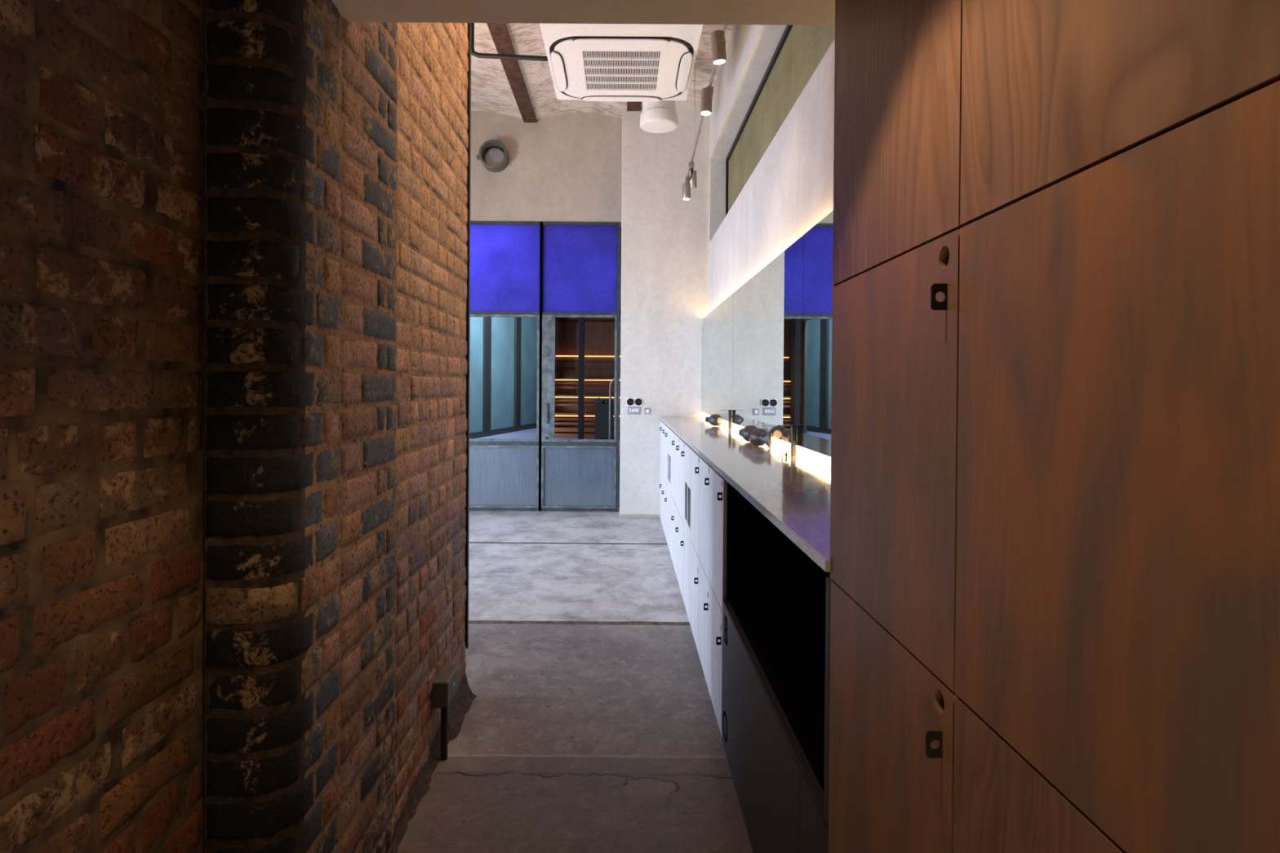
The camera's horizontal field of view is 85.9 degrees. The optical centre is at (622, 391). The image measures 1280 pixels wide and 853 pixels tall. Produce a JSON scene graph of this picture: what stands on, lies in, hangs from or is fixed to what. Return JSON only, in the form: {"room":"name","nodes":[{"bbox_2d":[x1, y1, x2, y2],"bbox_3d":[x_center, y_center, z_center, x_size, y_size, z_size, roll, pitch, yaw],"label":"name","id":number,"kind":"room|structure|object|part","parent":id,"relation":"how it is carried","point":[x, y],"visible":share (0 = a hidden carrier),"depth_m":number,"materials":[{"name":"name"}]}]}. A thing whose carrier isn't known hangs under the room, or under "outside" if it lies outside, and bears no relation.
{"room":"locker room","nodes":[
{"label":"locker room","id":0,"kind":"room"},
{"bbox_2d":[0,0,204,852],"bbox_3d":[-0.724,0.233,-0.053,0.012,2.026,2.490,0,1,0],"label":"wall","id":1,"kind":"structure","parent":0,"point":[102,101],"depth_m":0.95,"materials":[{"name":"brick"}]},
{"bbox_2d":[204,0,397,852],"bbox_3d":[-0.604,-0.794,1.457,0.136,4.052,0.594,0,1,8],"label":"wall","id":2,"kind":"structure","parent":0,"point":[301,97],"depth_m":1.24,"materials":[{"name":"brick"}]},
{"bbox_2d":[204,22,469,824],"bbox_3d":[-0.803,-0.788,0.719,0.383,4.051,4.053,0,1,0],"label":"wall","id":3,"kind":"structure","parent":0,"point":[433,60],"depth_m":2.21,"materials":[{"name":"brick"}]},
{"bbox_2d":[395,673,476,852],"bbox_3d":[-0.605,1.167,2.281,0.045,0.113,0.940,0,1,0],"label":"trim","id":4,"kind":"structure","parent":3,"relation":"attached to","point":[461,702],"depth_m":2.26,"materials":[{"name":"grey concrete"}]},
{"bbox_2d":[431,664,458,760],"bbox_3d":[-0.602,1.089,2.336,0.059,0.266,0.150,0,1,0],"label":"junction box","id":5,"kind":"object","parent":3,"relation":"attached to","point":[446,682],"visible":1,"depth_m":2.28,"materials":[{"name":"metal"}]},
{"bbox_2d":[465,22,471,648],"bbox_3d":[-0.626,-0.795,2.740,0.037,3.650,0.019,0,1,0],"label":"guard","id":6,"kind":"object","parent":3,"relation":"attached to","point":[469,24],"visible":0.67,"depth_m":2.74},
{"bbox_2d":[470,111,622,226],"bbox_3d":[-2.095,-2.251,6.849,4.180,1.158,0.200,0,1,0],"label":"wall","id":7,"kind":"structure","parent":0,"point":[563,167],"depth_m":6.75,"materials":[{"name":"paint"}]},
{"bbox_2d":[476,139,509,172],"bbox_3d":[-1.265,-2.283,6.673,0.310,0.270,0.152,0,1,0],"label":"air vent","id":8,"kind":"object","parent":7,"relation":"in","point":[494,159],"visible":1,"depth_m":6.69,"materials":[{"name":"grey metal"}]},
{"bbox_2d":[469,221,542,511],"bbox_3d":[-1.185,-0.245,6.774,0.787,2.844,0.057,0,1,0],"label":"door","id":9,"kind":"structure","parent":7,"relation":"in","point":[506,257],"depth_m":6.76,"materials":[{"name":"metal"}]},
{"bbox_3d":[-1.192,0.840,6.781,0.695,0.575,0.006,0,1,0],"label":"pane","id":10,"kind":"part","parent":9,"relation":"part of","materials":[{"name":"grey metal"}]},
{"bbox_3d":[-1.188,0.196,6.771,0.735,1.899,0.042,0,1,0],"label":"sash frame","id":11,"kind":"part","parent":9,"relation":"part of","materials":[{"name":"grey metal"}]},
{"bbox_3d":[-1.179,-1.211,6.766,0.735,0.859,0.006,0,1,0],"label":"pane","id":12,"kind":"part","parent":9,"relation":"part of","materials":[{"name":"blue glass"}]},
{"bbox_2d":[541,222,620,511],"bbox_3d":[-0.424,-0.240,6.761,0.787,2.844,0.085,0,1,0],"label":"door","id":13,"kind":"structure","parent":7,"relation":"in","point":[581,260],"depth_m":6.76,"materials":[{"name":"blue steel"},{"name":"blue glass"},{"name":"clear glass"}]},
{"bbox_3d":[-0.751,0.220,6.739,0.036,0.200,0.032,0,1,0],"label":"handle","id":14,"kind":"part","parent":13,"relation":"part of","materials":[{"name":"grey metal"}]},
{"bbox_3d":[-0.431,0.845,6.781,0.695,0.575,0.006,0,1,0],"label":"pane","id":15,"kind":"part","parent":13,"relation":"part of","materials":[{"name":"grey metal"}]},
{"bbox_3d":[-0.427,0.201,6.771,0.735,1.899,0.042,0,1,0],"label":"sash frame","id":16,"kind":"part","parent":13,"relation":"part of","materials":[{"name":"grey metal"}]},
{"bbox_3d":[-0.417,-1.206,6.766,0.735,0.859,0.006,0,1,0],"label":"pane","id":17,"kind":"part","parent":13,"relation":"part of","materials":[{"name":"blue glass"}]},
{"bbox_2d":[478,427,620,477],"bbox_3d":[-1.905,0.729,10.283,6.200,0.220,6.450,0,1,0],"label":"floor","id":18,"kind":"structure","parent":0,"point":[531,433],"depth_m":9.46,"materials":[{"name":"grey concrete"}]},
{"bbox_2d":[469,316,537,438],"bbox_3d":[-1.841,-0.816,9.724,0.070,2.880,5.777,1,1,13],"label":"glass screen","id":19,"kind":"object","parent":18,"relation":"on","point":[503,359],"visible":0.26,"depth_m":10.10,"materials":[{"name":"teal glass"}]},
{"bbox_3d":[-1.882,-0.854,9.521,0.060,2.800,0.187,1,1,13],"label":"post","id":20,"kind":"part","parent":19,"relation":"part of","materials":[{"name":"black metal"}]},
{"bbox_3d":[-1.859,0.584,9.719,0.060,0.080,5.737,1,1,13],"label":"rail","id":21,"kind":"part","parent":19,"relation":"part of","materials":[{"name":"black metal"}]},
{"bbox_3d":[-1.628,-0.863,10.621,0.060,2.800,0.187,1,1,13],"label":"post","id":22,"kind":"part","parent":19,"relation":"part of","materials":[{"name":"black metal"}]},
{"bbox_2d":[555,301,621,439],"bbox_3d":[-0.033,-0.298,9.098,2.070,1.880,2.800,0,1,0],"label":"shelving unit","id":23,"kind":"object","parent":18,"relation":"on","point":[584,347],"visible":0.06,"depth_m":10.44,"materials":[{"name":"brown wood"}]},
{"bbox_3d":[-0.465,-0.113,7.799,0.060,1.530,0.200,0,1,0],"label":"post","id":24,"kind":"part","parent":23,"relation":"part of","materials":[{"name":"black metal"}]},
{"bbox_3d":[-0.067,-0.445,10.396,1.900,0.160,0.040,0,1,0],"label":"backrest","id":25,"kind":"part","parent":23,"relation":"part of","materials":[{"name":"brown wood"}]},
{"bbox_3d":[0.171,-0.874,7.792,1.570,0.100,0.160,0,1,0],"label":"rail","id":26,"kind":"part","parent":23,"relation":"part of","materials":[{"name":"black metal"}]},
{"bbox_2d":[595,397,613,439],"bbox_3d":[-0.244,0.361,9.154,0.244,0.559,0.240,0,1,0],"label":"heater","id":27,"kind":"object","parent":18,"relation":"on","point":[602,405],"visible":0.89,"depth_m":9.04,"materials":[{"name":"black metal"}]},
{"bbox_2d":[608,377,620,439],"bbox_3d":[0.075,0.259,7.453,0.446,0.801,0.022,0,1,0],"label":"handrail","id":28,"kind":"object","parent":18,"relation":"on","point":[612,380],"visible":0.59,"depth_m":7.44,"materials":[{"name":"metal"}]},
{"bbox_2d":[396,506,753,852],"bbox_3d":[-1.109,1.276,2.812,6.600,0.120,8.400,0,1,0],"label":"floor","id":29,"kind":"structure","parent":0,"point":[572,738],"depth_m":2.65,"materials":[{"name":"concrete"}]},
{"bbox_2d":[468,542,667,544],"bbox_3d":[-1.878,1.190,5.402,4.460,0.012,0.043,0,1,0],"label":"trim","id":30,"kind":"structure","parent":29,"relation":"on","point":[468,542],"depth_m":5.40,"materials":[{"name":"brown metal"}]},
{"bbox_2d":[468,620,689,625],"bbox_3d":[-1.878,1.207,3.602,4.460,0.012,0.051,0,1,0],"label":"trim","id":31,"kind":"structure","parent":29,"relation":"on","point":[652,623],"depth_m":3.60,"materials":[{"name":"metal"}]},
{"bbox_2d":[659,420,662,523],"bbox_3d":[0.560,0.735,6.321,0.450,0.917,0.308,0,1,0],"label":"locker","id":32,"kind":"object","parent":29,"relation":"on","point":[661,421],"visible":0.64,"depth_m":6.31,"materials":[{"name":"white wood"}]},
{"bbox_3d":[0.360,0.952,6.323,0.018,0.416,0.304,0,1,0],"label":"door","id":33,"kind":"part","parent":32,"relation":"part of","materials":[{"name":"white wood"}]},
{"bbox_3d":[0.363,0.507,6.319,0.018,0.465,0.304,0,1,0],"label":"door","id":34,"kind":"part","parent":32,"relation":"part of","materials":[{"name":"white wood"}]},
{"bbox_2d":[661,422,665,532],"bbox_3d":[0.560,0.738,5.980,0.450,0.917,0.375,0,1,0],"label":"locker","id":35,"kind":"object","parent":29,"relation":"on","point":[663,423],"visible":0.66,"depth_m":5.95,"materials":[{"name":"white wood"}]},
{"bbox_3d":[0.360,0.955,5.982,0.018,0.416,0.371,0,1,0],"label":"door","id":36,"kind":"part","parent":35,"relation":"part of","materials":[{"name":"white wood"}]},
{"bbox_3d":[0.363,0.511,5.978,0.018,0.465,0.371,0,1,0],"label":"door","id":37,"kind":"part","parent":35,"relation":"part of","materials":[{"name":"white wood"}]},
{"bbox_2d":[663,424,667,541],"bbox_3d":[0.560,0.741,5.605,0.450,0.917,0.375,0,1,0],"label":"locker","id":38,"kind":"object","parent":29,"relation":"on","point":[665,425],"visible":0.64,"depth_m":5.59,"materials":[{"name":"white wood"}]},
{"bbox_3d":[0.360,0.959,5.607,0.018,0.416,0.371,0,1,0],"label":"door","id":39,"kind":"part","parent":38,"relation":"part of","materials":[{"name":"white wood"}]},
{"bbox_3d":[0.363,0.514,5.603,0.018,0.465,0.371,0,1,0],"label":"door","id":40,"kind":"part","parent":38,"relation":"part of","materials":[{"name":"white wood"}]},
{"bbox_2d":[666,426,671,552],"bbox_3d":[0.569,0.745,5.230,0.433,0.917,0.375,0,1,0],"label":"locker","id":41,"kind":"object","parent":29,"relation":"on","point":[668,465],"visible":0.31,"depth_m":5.26,"materials":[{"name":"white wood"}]},
{"bbox_2d":[670,430,675,567],"bbox_3d":[0.560,0.749,4.855,0.450,0.917,0.375,0,1,0],"label":"locker","id":42,"kind":"object","parent":29,"relation":"on","point":[673,433],"visible":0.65,"depth_m":4.83,"materials":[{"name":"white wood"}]},
{"bbox_3d":[0.360,0.966,4.857,0.018,0.416,0.371,0,1,0],"label":"door","id":43,"kind":"part","parent":42,"relation":"part of","materials":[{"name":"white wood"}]},
{"bbox_3d":[0.363,0.521,4.853,0.018,0.465,0.371,0,1,0],"label":"door","id":44,"kind":"part","parent":42,"relation":"part of","materials":[{"name":"white wood"}]},
{"bbox_2d":[674,434,679,584],"bbox_3d":[0.560,0.752,4.480,0.450,0.917,0.375,0,1,0],"label":"locker","id":45,"kind":"object","parent":29,"relation":"on","point":[677,437],"visible":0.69,"depth_m":4.46,"materials":[{"name":"white wood"}]},
{"bbox_3d":[0.360,0.969,4.482,0.018,0.416,0.371,0,1,0],"label":"door","id":46,"kind":"part","parent":45,"relation":"part of","materials":[{"name":"white wood"}]},
{"bbox_3d":[0.362,0.525,4.478,0.018,0.465,0.371,0,1,0],"label":"door","id":47,"kind":"part","parent":45,"relation":"part of","materials":[{"name":"white wood"}]},
{"bbox_2d":[678,438,685,601],"bbox_3d":[0.560,0.756,4.105,0.450,0.917,0.375,0,1,0],"label":"locker","id":48,"kind":"object","parent":29,"relation":"on","point":[682,443],"visible":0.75,"depth_m":4.09,"materials":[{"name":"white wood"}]},
{"bbox_3d":[0.360,0.973,4.107,0.018,0.416,0.371,0,1,0],"label":"door","id":49,"kind":"part","parent":48,"relation":"part of","materials":[{"name":"white wood"}]},
{"bbox_3d":[0.362,0.529,4.103,0.018,0.465,0.371,0,1,0],"label":"door","id":50,"kind":"part","parent":48,"relation":"part of","materials":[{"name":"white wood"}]},
{"bbox_2d":[684,443,692,625],"bbox_3d":[0.569,0.759,3.730,0.433,0.917,0.375,0,1,0],"label":"locker","id":51,"kind":"object","parent":29,"relation":"on","point":[687,500],"visible":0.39,"depth_m":3.72,"materials":[{"name":"white wood"}]},
{"bbox_2d":[690,449,701,653],"bbox_3d":[0.560,0.763,3.355,0.450,0.917,0.375,0,1,0],"label":"locker","id":52,"kind":"object","parent":29,"relation":"on","point":[695,517],"visible":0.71,"depth_m":3.33,"materials":[{"name":"white wood"}]},
{"bbox_3d":[0.359,0.980,3.357,0.018,0.416,0.371,0,1,0],"label":"door","id":53,"kind":"part","parent":52,"relation":"part of","materials":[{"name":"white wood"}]},
{"bbox_3d":[0.362,0.536,3.353,0.018,0.465,0.371,0,1,0],"label":"door","id":54,"kind":"part","parent":52,"relation":"part of","materials":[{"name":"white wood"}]},
{"bbox_2d":[697,457,711,691],"bbox_3d":[0.560,0.767,2.980,0.450,0.917,0.375,0,1,0],"label":"locker","id":55,"kind":"object","parent":29,"relation":"on","point":[704,468],"visible":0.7,"depth_m":2.96,"materials":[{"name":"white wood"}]},
{"bbox_3d":[0.359,0.984,2.982,0.018,0.416,0.371,0,1,0],"label":"door","id":56,"kind":"part","parent":55,"relation":"part of","materials":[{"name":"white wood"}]},
{"bbox_3d":[0.362,0.539,2.978,0.018,0.465,0.371,0,1,0],"label":"door","id":57,"kind":"part","parent":55,"relation":"part of","materials":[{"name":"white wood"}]},
{"bbox_2d":[708,467,727,734],"bbox_3d":[0.560,0.770,2.605,0.450,0.917,0.375,0,1,0],"label":"door","id":58,"kind":"structure","parent":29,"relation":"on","point":[718,485],"depth_m":2.56,"materials":[{"name":"white wood"}]},
{"bbox_3d":[0.359,0.987,2.607,0.018,0.416,0.371,0,1,0],"label":"door","id":59,"kind":"part","parent":58,"relation":"part of","materials":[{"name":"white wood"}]},
{"bbox_3d":[0.362,0.543,2.603,0.018,0.465,0.371,0,1,0],"label":"door","id":60,"kind":"part","parent":58,"relation":"part of","materials":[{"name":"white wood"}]},
{"bbox_2d":[721,481,831,852],"bbox_3d":[0.568,0.777,1.798,0.434,0.919,1.234,0,1,0],"label":"base cabinet","id":61,"kind":"object","parent":29,"relation":"on","point":[776,612],"visible":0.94,"depth_m":1.92,"materials":[{"name":"black wood"}]},
{"bbox_2d":[659,416,831,572],"bbox_3d":[0.573,0.281,3.824,0.451,0.034,5.298,0,1,0],"label":"countertop","id":62,"kind":"structure","parent":61,"relation":"on","point":[793,492],"depth_m":2.23,"materials":[{"name":"stone"}]},
{"bbox_2d":[705,413,722,426],"bbox_3d":[0.661,0.209,4.997,0.091,0.088,0.135,0,1,-38],"label":"hair dryer","id":63,"kind":"object","parent":62,"relation":"on","point":[715,420],"visible":1,"depth_m":4.95,"materials":[{"name":"grey plastic"}]},
{"bbox_2d":[717,417,721,423],"bbox_3d":[0.699,0.210,4.946,0.046,0.046,0.008,0,1,-38],"label":"grille","id":64,"kind":"object","parent":63,"relation":"attached to","point":[719,419],"depth_m":4.94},
{"bbox_2d":[720,409,731,429],"bbox_3d":[0.704,0.192,4.682,0.080,0.130,0.026,0,1,0],"label":"stand","id":65,"kind":"object","parent":62,"relation":"on","point":[729,411],"visible":1,"depth_m":4.67,"materials":[{"name":"black metal"}]},
{"bbox_3d":[0.732,0.194,4.682,0.019,0.125,0.022,0,1,0],"label":"post","id":66,"kind":"part","parent":65,"relation":"part of","materials":[{"name":"silver metal"}]},
{"bbox_2d":[738,425,757,442],"bbox_3d":[0.665,0.222,3.619,0.091,0.088,0.135,0,1,-22],"label":"hair dryer","id":67,"kind":"object","parent":62,"relation":"on","point":[744,433],"visible":0.62,"depth_m":3.58,"materials":[{"name":"grey plastic"}]},
{"bbox_2d":[748,427,771,448],"bbox_3d":[0.665,0.226,3.337,0.093,0.090,0.157,0,1,0],"label":"hair dryer","id":68,"kind":"object","parent":62,"relation":"on","point":[757,437],"visible":1,"depth_m":3.32,"materials":[{"name":"grey plastic"}]},
{"bbox_2d":[791,424,796,455],"bbox_3d":[0.704,0.208,2.942,0.080,0.130,0.026,0,1,0],"label":"stand","id":69,"kind":"object","parent":62,"relation":"on","point":[793,427],"visible":1,"depth_m":2.93,"materials":[{"name":"black metal"}]},
{"bbox_3d":[0.359,0.991,1.799,0.018,0.485,1.230,0,1,0],"label":"panel","id":70,"kind":"part","parent":61,"relation":"part of","materials":[{"name":"black wood"}]},
{"bbox_3d":[0.363,0.743,1.798,0.023,0.010,1.234,0,1,0],"label":"trim","id":71,"kind":"part","parent":61,"relation":"part of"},
{"bbox_2d":[828,0,965,852],"bbox_3d":[0.563,0.247,0.956,0.450,1.995,0.440,0,1,0],"label":"cabinet","id":72,"kind":"object","parent":29,"relation":"on","point":[898,63],"visible":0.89,"depth_m":0.90,"materials":[{"name":"brown wood"}]},
{"bbox_3d":[0.367,-0.216,1.170,0.018,1.076,0.004,0,1,0],"label":"panel","id":73,"kind":"part","parent":72,"relation":"part of","materials":[{"name":"brown wood"}]},
{"bbox_3d":[0.362,0.558,0.957,0.018,0.467,0.433,0,1,0],"label":"door","id":74,"kind":"part","parent":72,"relation":"part of","materials":[{"name":"brown wood"}]},
{"bbox_3d":[0.365,0.073,0.952,0.018,0.495,0.433,0,1,0],"label":"door","id":75,"kind":"part","parent":72,"relation":"part of","materials":[{"name":"brown wood"}]},
{"bbox_3d":[0.369,-0.465,0.947,0.018,0.572,0.433,0,1,0],"label":"door","id":76,"kind":"part","parent":72,"relation":"part of","materials":[{"name":"brown wood"}]},
{"bbox_2d":[952,0,1279,852],"bbox_3d":[0.572,0.253,0.359,0.433,1.995,0.751,0,1,0],"label":"cabinet","id":77,"kind":"object","parent":29,"relation":"on","point":[1117,626],"visible":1,"depth_m":0.49,"materials":[{"name":"brown wood"}]},
{"bbox_3d":[0.362,0.564,0.362,0.018,0.467,0.749,0,1,0],"label":"door","id":78,"kind":"part","parent":77,"relation":"part of","materials":[{"name":"brown wood"}]},
{"bbox_3d":[0.369,-0.459,0.352,0.018,0.572,0.749,0,1,0],"label":"door","id":79,"kind":"part","parent":77,"relation":"part of","materials":[{"name":"brown wood"}]},
{"bbox_2d":[331,0,835,25],"bbox_3d":[0.012,-1.800,0.053,2.000,2.100,2.740,0,1,0],"label":"ceiling","id":80,"kind":"structure","parent":0,"point":[773,12],"depth_m":1.38,"materials":[{"name":"paint"}]},
{"bbox_2d":[471,22,733,119],"bbox_3d":[-1.081,-2.812,4.123,6.600,0.370,5.700,0,1,0],"label":"ceiling","id":81,"kind":"structure","parent":0,"point":[491,91],"depth_m":5.94,"materials":[{"name":"white concrete"}]},
{"bbox_2d":[471,22,547,61],"bbox_3d":[-0.755,-2.452,4.627,0.549,0.456,0.032,0,1,0],"label":"pipe","id":82,"kind":"object","parent":81,"relation":"attached to","point":[487,55],"visible":0.66,"depth_m":4.62,"materials":[{"name":"grey metal"}]},
{"bbox_2d":[486,22,537,122],"bbox_3d":[-0.903,-2.621,4.125,0.130,0.020,5.300,0,1,0],"label":"ceiling beam","id":83,"kind":"structure","parent":81,"relation":"attached to","point":[499,32],"depth_m":5.64,"materials":[{"name":"wood"}]},
{"bbox_2d":[539,23,703,102],"bbox_3d":[-0.004,-2.381,4.535,0.958,0.506,1.103,0,1,0],"label":"air conditioner","id":84,"kind":"object","parent":81,"relation":"attached to","point":[588,62],"visible":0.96,"depth_m":4.43,"materials":[{"name":"white plastic"}]},
{"bbox_3d":[-0.006,-2.148,4.610,0.856,0.018,0.856,0,1,0],"label":"panel","id":85,"kind":"part","parent":84,"relation":"part of","materials":[{"name":"white plastic"}]},
{"bbox_2d":[582,50,661,90],"bbox_3d":[-0.006,-2.148,4.610,0.512,0.016,0.596,0,1,0],"label":"grille","id":86,"kind":"object","parent":84,"relation":"attached to","point":[602,70],"depth_m":4.61,"materials":[{"name":"white plastic"}]},
{"bbox_2d":[626,101,641,111],"bbox_3d":[0.107,-2.614,4.125,0.130,0.020,5.300,0,1,0],"label":"ceiling beam","id":87,"kind":"structure","parent":81,"relation":"attached to","point":[631,105],"depth_m":6.32,"materials":[{"name":"metal"}]},
{"bbox_2d":[640,100,678,133],"bbox_3d":[0.298,-2.426,5.597,0.312,0.551,0.312,0,1,0],"label":"ceiling speaker","id":88,"kind":"object","parent":81,"relation":"hanging from","point":[656,117],"visible":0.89,"depth_m":5.50,"materials":[{"name":"white plastic"}]},
{"bbox_2d":[687,24,726,176],"bbox_3d":[0.508,-2.202,4.154,0.018,0.949,3.151,0,1,1],"label":"track","id":89,"kind":"object","parent":81,"relation":"hanging from","point":[724,26],"visible":0.32,"depth_m":4.55,"materials":[{"name":"metal"}]},
{"bbox_2d":[682,161,694,200],"bbox_3d":[0.506,-1.607,5.261,0.064,0.267,0.119,0,1,-29],"label":"spotlight","id":90,"kind":"object","parent":89,"relation":"hanging from","point":[686,185],"visible":1,"depth_m":5.26,"materials":[{"name":"metal"}]},
{"bbox_3d":[0.510,-1.633,5.260,0.012,0.139,0.072,0,1,-32],"label":"stem","id":91,"kind":"part","parent":90,"relation":"part of","materials":[{"name":"silver metal"}]},
{"bbox_2d":[684,170,697,187],"bbox_3d":[0.551,-1.681,5.505,0.070,0.143,0.208,0,1,-5],"label":"spotlight","id":92,"kind":"object","parent":89,"relation":"attached to","point":[693,181],"visible":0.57,"depth_m":5.42,"materials":[{"name":"metal"}]},
{"bbox_2d":[699,86,713,115],"bbox_3d":[0.479,-1.621,3.828,0.066,0.229,0.266,1,1,14],"label":"spotlight","id":93,"kind":"object","parent":89,"relation":"hanging from","point":[706,93],"visible":1,"depth_m":3.71,"materials":[{"name":"metal"}]},
{"bbox_2d":[710,29,726,64],"bbox_3d":[0.474,-1.641,3.311,0.077,0.186,0.238,1,1,17],"label":"spotlight","id":94,"kind":"object","parent":89,"relation":"hanging from","point":[717,40],"visible":1,"depth_m":3.21,"materials":[{"name":"metal"}]},
{"bbox_2d":[619,243,621,301],"bbox_3d":[-1.993,-1.012,10.291,6.400,3.700,6.600,0,1,0],"label":"wall","id":95,"kind":"structure","parent":0,"point":[620,243],"depth_m":13.38,"materials":[{"name":"beige paint"}]},
{"bbox_2d":[619,100,709,514],"bbox_3d":[0.595,-0.810,6.713,1.220,4.000,0.500,0,1,0],"label":"wall","id":96,"kind":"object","parent":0,"point":[664,236],"visible":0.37,"depth_m":6.46,"materials":[{"name":"paint"}]},
{"bbox_2d":[626,397,634,405],"bbox_3d":[0.073,0.100,6.462,0.075,0.078,0.018,0,1,0],"label":"wall socket","id":97,"kind":"object","parent":96,"relation":"attached to","point":[629,401],"visible":1,"depth_m":6.46,"materials":[{"name":"black plastic"}]},
{"bbox_2d":[627,406,640,414],"bbox_3d":[0.108,0.181,6.466,0.124,0.073,0.012,0,1,0],"label":"switch plate","id":98,"kind":"object","parent":96,"relation":"attached to","point":[631,410],"visible":1,"depth_m":6.46,"materials":[{"name":"white plastic"}]},
{"bbox_2d":[634,397,642,406],"bbox_3d":[0.149,0.101,6.462,0.075,0.078,0.018,0,1,0],"label":"wall socket","id":99,"kind":"object","parent":96,"relation":"attached to","point":[637,401],"visible":1,"depth_m":6.46,"materials":[{"name":"black plastic"}]},
{"bbox_2d":[618,514,660,517],"bbox_3d":[0.479,1.177,6.486,1.026,0.028,0.032,0,1,0],"label":"baseboard","id":100,"kind":"structure","parent":96,"relation":"attached to","point":[620,515],"depth_m":6.47,"materials":[{"name":"paint"}]},
{"bbox_2d":[644,408,650,414],"bbox_3d":[0.235,0.187,6.466,0.060,0.060,0.012,0,1,0],"label":"switch plate","id":101,"kind":"object","parent":96,"relation":"attached to","point":[646,411],"visible":1,"depth_m":6.46,"materials":[{"name":"white plastic"}]},
{"bbox_2d":[706,24,835,463],"bbox_3d":[1.005,-0.779,3.728,0.400,4.000,5.470,0,1,0],"label":"wall","id":102,"kind":"structure","parent":0,"point":[789,191],"depth_m":4.07,"materials":[{"name":"paint"}]},
{"bbox_2d":[702,293,733,422],"bbox_3d":[0.769,-0.235,5.567,0.040,0.881,1.794,0,1,0],"label":"mirror","id":103,"kind":"object","parent":102,"relation":"attached to","point":[717,325],"visible":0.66,"depth_m":5.36,"materials":[{"name":"clear glass"}]},
{"bbox_2d":[732,235,804,446],"bbox_3d":[0.768,-0.217,3.761,0.040,0.881,1.810,0,1,0],"label":"mirror","id":104,"kind":"object","parent":102,"relation":"attached to","point":[768,308],"visible":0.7,"depth_m":3.44,"materials":[{"name":"clear glass"}]},
{"bbox_2d":[725,25,835,215],"bbox_3d":[0.974,-1.745,3.783,0.035,0.780,5.200,0,1,0],"label":"window","id":105,"kind":"structure","parent":102,"relation":"in","point":[800,49],"depth_m":4.40,"materials":[{"name":"green glass"}]},
{"bbox_3d":[0.981,-1.754,5.491,0.008,0.725,1.715,0,1,0],"label":"pane","id":106,"kind":"part","parent":105,"relation":"part of","materials":[{"name":"green glass"}]},
{"bbox_3d":[0.974,-1.745,3.783,0.035,0.780,5.200,0,1,0],"label":"frame","id":107,"kind":"part","parent":105,"relation":"part of","materials":[{"name":"black metal"}]},
{"bbox_3d":[0.981,-1.737,3.771,0.008,0.725,1.715,0,1,0],"label":"pane","id":108,"kind":"part","parent":105,"relation":"part of","materials":[{"name":"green glass"}]},
{"bbox_2d":[801,210,833,457],"bbox_3d":[0.768,-0.201,2.012,0.040,0.881,1.680,0,1,0],"label":"mirror","id":109,"kind":"object","parent":102,"relation":"attached to","point":[818,241],"visible":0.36,"depth_m":2.63,"materials":[{"name":"clear glass"}]}
]}

